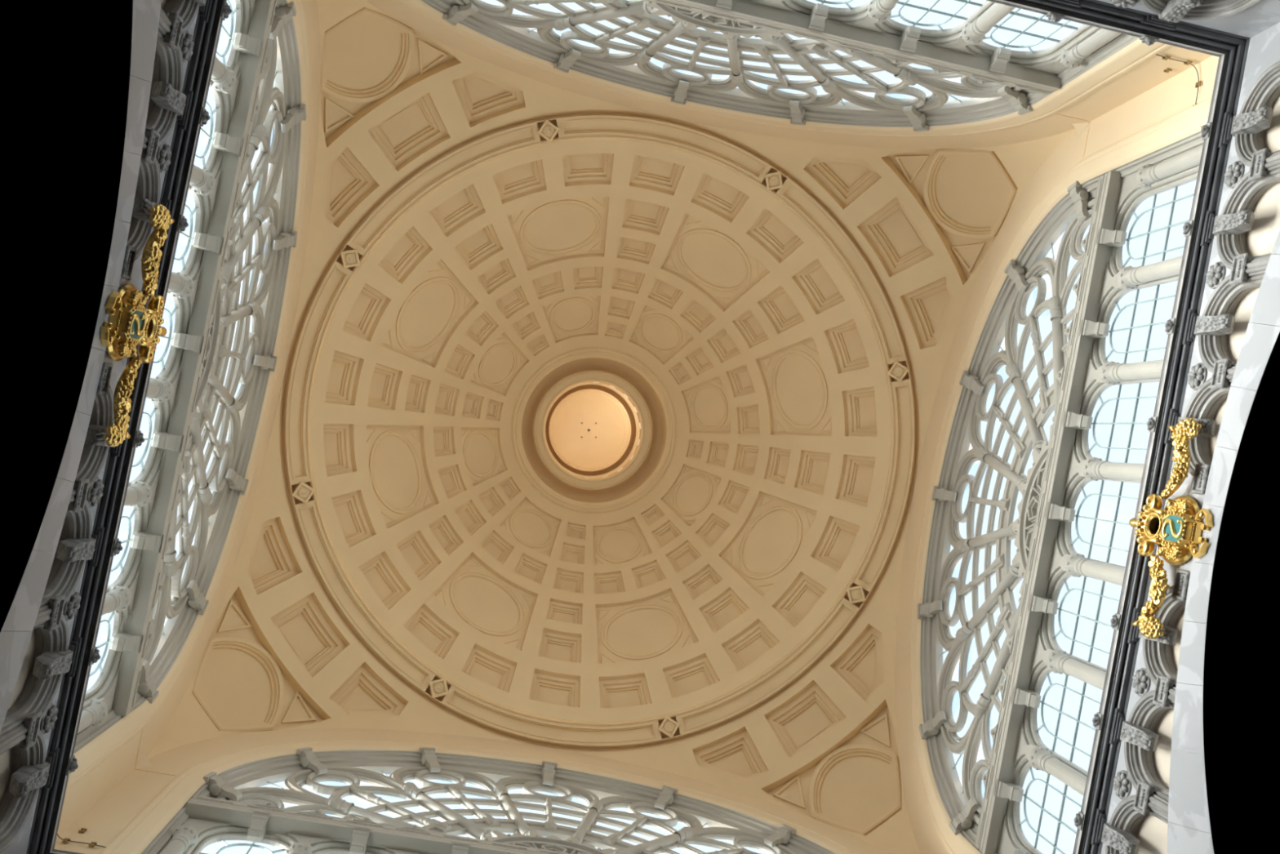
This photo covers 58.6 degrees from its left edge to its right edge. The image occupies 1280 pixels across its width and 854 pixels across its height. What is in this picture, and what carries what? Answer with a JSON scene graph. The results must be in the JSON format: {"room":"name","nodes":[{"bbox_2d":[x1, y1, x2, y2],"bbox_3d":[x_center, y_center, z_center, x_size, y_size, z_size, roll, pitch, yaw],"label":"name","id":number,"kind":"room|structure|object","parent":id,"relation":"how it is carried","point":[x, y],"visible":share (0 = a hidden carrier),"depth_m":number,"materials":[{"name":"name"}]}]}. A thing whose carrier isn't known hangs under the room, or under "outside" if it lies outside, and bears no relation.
{"room":"domed grand hall","nodes":[
{"label":"domed grand hall","id":0,"kind":"room"},
{"bbox_2d":[0,0,205,853],"bbox_3d":[-15.691,-3.374,8.551,16.107,23.500,20.200,11,-91,-6],"label":"cornice","id":1,"kind":"structure","parent":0,"point":[92,98],"depth_m":18.65,"materials":[{"name":"stone"}]},
{"bbox_2d":[26,0,231,853],"bbox_3d":[-9.471,-1.888,21.068,1.338,0.510,21.940,11,-91,-6],"label":"crown molding","id":2,"kind":"structure","parent":1,"relation":"attached to","point":[60,757],"depth_m":21.03,"materials":[{"name":"grey stone"}]},
{"bbox_2d":[100,284,166,363],"bbox_3d":[-8.916,-1.801,20.134,0.501,2.244,1.380,11,-91,-6],"label":"cartouche","id":3,"kind":"object","parent":1,"relation":"attached to","point":[130,325],"visible":1,"depth_m":19.80,"materials":[{"name":"gold metal"}]},
{"bbox_2d":[102,356,142,446],"bbox_3d":[-9.082,-0.445,20.124,0.305,0.959,1.620,11,-91,-6],"label":"garland","id":4,"kind":"object","parent":3,"relation":"hanging from","point":[117,432],"visible":1,"depth_m":19.91},
{"bbox_2d":[141,204,174,296],"bbox_3d":[-8.562,-3.121,20.184,0.314,0.959,1.625,11,-91,-6],"label":"garland","id":5,"kind":"object","parent":3,"relation":"hanging from","point":[161,220],"visible":1,"depth_m":19.97},
{"bbox_2d":[56,0,319,837],"bbox_3d":[-10.387,-1.894,28.700,0.100,14.861,20.900,11,-91,-6],"label":"wall","id":6,"kind":"structure","parent":0,"point":[106,760],"depth_m":31.50,"materials":[{"name":"beige paint"}]},
{"bbox_2d":[73,0,306,753],"bbox_3d":[-10.558,-1.951,27.659,0.730,12.828,17.568,11,-91,-6],"label":"window","id":7,"kind":"structure","parent":6,"relation":"in","point":[186,394],"depth_m":28.13,"materials":[{"name":"grey paint"}]},
{"bbox_2d":[53,728,888,853],"bbox_3d":[-2.207,10.317,29.543,20.900,14.861,0.100,11,-91,-6],"label":"wall","id":8,"kind":"structure","parent":0,"point":[131,815],"depth_m":32.25,"materials":[{"name":"beige paint"}]},
{"bbox_2d":[57,833,106,847],"bbox_3d":[-11.276,7.855,22.422,1.023,1.401,2.254,-30,-87,-5],"label":"cable","id":9,"kind":"object","parent":8,"relation":"attached to","point":[65,840],"visible":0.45,"depth_m":23.03,"materials":[{"name":"grey plastic"}]},
{"bbox_2d":[78,827,87,832],"bbox_3d":[-11.577,8.379,23.687,0.110,0.160,0.040,11,-91,-6],"label":"hook","id":10,"kind":"object","parent":8,"relation":"attached to","point":[82,829],"visible":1,"depth_m":23.64,"materials":[{"name":"gold metal"}]},
{"bbox_2d":[140,746,835,853],"bbox_3d":[-2.154,10.595,28.526,17.568,12.828,0.730,11,-91,-6],"label":"window","id":11,"kind":"structure","parent":8,"relation":"in","point":[231,804],"depth_m":30.58,"materials":[{"name":"grey paint"}]},
{"bbox_2d":[135,0,1088,853],"bbox_3d":[-0.958,0.113,36.685,21.375,15.063,21.375,11,-91,-6],"label":"ceiling","id":12,"kind":"structure","parent":0,"point":[797,306],"depth_m":38.23,"materials":[{"name":"beige paint"}]},
{"bbox_2d":[511,346,677,513],"bbox_3d":[-1.949,0.130,46.031,6.460,3.840,6.460,11,-91,-6],"label":"oculus","id":13,"kind":"object","parent":12,"relation":"part of","point":[594,429],"visible":1,"depth_m":45.30,"materials":[{"name":"beige paint"}]},
{"bbox_2d":[364,0,1212,149],"bbox_3d":[1.755,-10.117,30.001,20.900,14.861,0.100,11,-91,-6],"label":"wall","id":14,"kind":"structure","parent":0,"point":[1136,68],"depth_m":33.32,"materials":[{"name":"beige paint"}]},
{"bbox_2d":[421,0,1139,132],"bbox_3d":[1.916,-10.399,28.997,17.568,12.828,0.730,11,-91,-6],"label":"window","id":15,"kind":"structure","parent":14,"relation":"in","point":[997,82],"depth_m":30.85,"materials":[{"name":"grey paint"}]},
{"bbox_2d":[1163,68,1172,73],"bbox_3d":[12.145,-8.197,26.231,0.110,0.160,0.040,11,-91,-6],"label":"hook","id":16,"kind":"object","parent":14,"relation":"attached to","point":[1167,70],"visible":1,"depth_m":26.20,"materials":[{"name":"gold metal"}]},
{"bbox_2d":[895,55,1218,853],"bbox_3d":[9.935,2.094,30.845,0.100,14.861,20.900,11,-91,-6],"label":"arch","id":17,"kind":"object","parent":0,"point":[1164,115],"depth_m":33.32,"materials":[{"name":"beige paint"}]},
{"bbox_2d":[917,131,1204,853],"bbox_3d":[10.320,2.147,29.864,0.730,12.828,17.568,11,-91,-6],"label":"window","id":18,"kind":"structure","parent":17,"relation":"in","point":[1046,557],"depth_m":29.70,"materials":[{"name":"grey paint"}]},
{"bbox_2d":[1156,53,1202,127],"bbox_3d":[12.116,-7.678,24.929,1.023,1.401,2.254,-30,-87,-5],"label":"cable","id":19,"kind":"object","parent":17,"relation":"attached to","point":[1166,57],"visible":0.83,"depth_m":25.47,"materials":[{"name":"grey plastic"}]},
{"bbox_2d":[1097,0,1279,38],"bbox_3d":[5.242,-17.550,10.795,20.200,23.500,16.107,11,-91,-6],"label":"wall","id":20,"kind":"structure","parent":0,"point":[1244,18],"depth_m":22.43,"materials":[{"name":"stone"}]},
{"bbox_2d":[986,0,1248,57],"bbox_3d":[2.544,-10.025,22.356,21.940,0.510,1.338,11,-91,-6],"label":"crown molding","id":21,"kind":"structure","parent":20,"relation":"attached to","point":[1148,27],"depth_m":23.11,"materials":[{"name":"grey stone"}]},
{"bbox_2d":[1100,22,1279,853],"bbox_3d":[19.343,3.502,12.250,16.107,23.500,20.200,11,-91,-6],"label":"wall","id":22,"kind":"structure","parent":0,"point":[1197,771],"depth_m":20.98,"materials":[{"name":"stone"}]},
{"bbox_2d":[1072,38,1249,853],"bbox_3d":[10.638,2.059,23.191,1.338,0.510,21.940,11,-91,-6],"label":"crown molding","id":23,"kind":"structure","parent":22,"relation":"attached to","point":[1216,135],"depth_m":23.16,"materials":[{"name":"grey stone"}]},
{"bbox_2d":[1128,493,1213,564],"bbox_3d":[10.292,1.969,22.162,0.501,2.244,1.380,11,-91,-6],"label":"cartouche","id":24,"kind":"object","parent":22,"relation":"attached to","point":[1176,529],"visible":1,"depth_m":21.88,"materials":[{"name":"gold metal"}]},
{"bbox_2d":[1132,554,1169,639],"bbox_3d":[9.935,3.289,22.132,0.314,0.959,1.625,11,-91,-6],"label":"garland","id":25,"kind":"object","parent":24,"relation":"hanging from","point":[1150,627],"visible":1,"depth_m":21.93},
{"bbox_2d":[1160,417,1201,498],"bbox_3d":[10.455,0.613,22.192,0.305,0.959,1.620,11,-91,-6],"label":"garland","id":26,"kind":"object","parent":24,"relation":"hanging from","point":[1187,428],"visible":1,"depth_m":22.00},
{"bbox_3d":[-1.589,17.678,10.006,20.200,23.500,16.107,11,-91,-6],"label":"wall","id":27,"kind":"structure","parent":0,"visible":0},
{"bbox_2d":[48,848,84,853],"bbox_3d":[-1.377,10.196,21.903,21.940,0.510,1.338,11,-91,-6],"label":"crown molding","id":28,"kind":"structure","parent":27,"relation":"attached to","point":[54,851],"depth_m":21.10,"materials":[{"name":"grey stone"}]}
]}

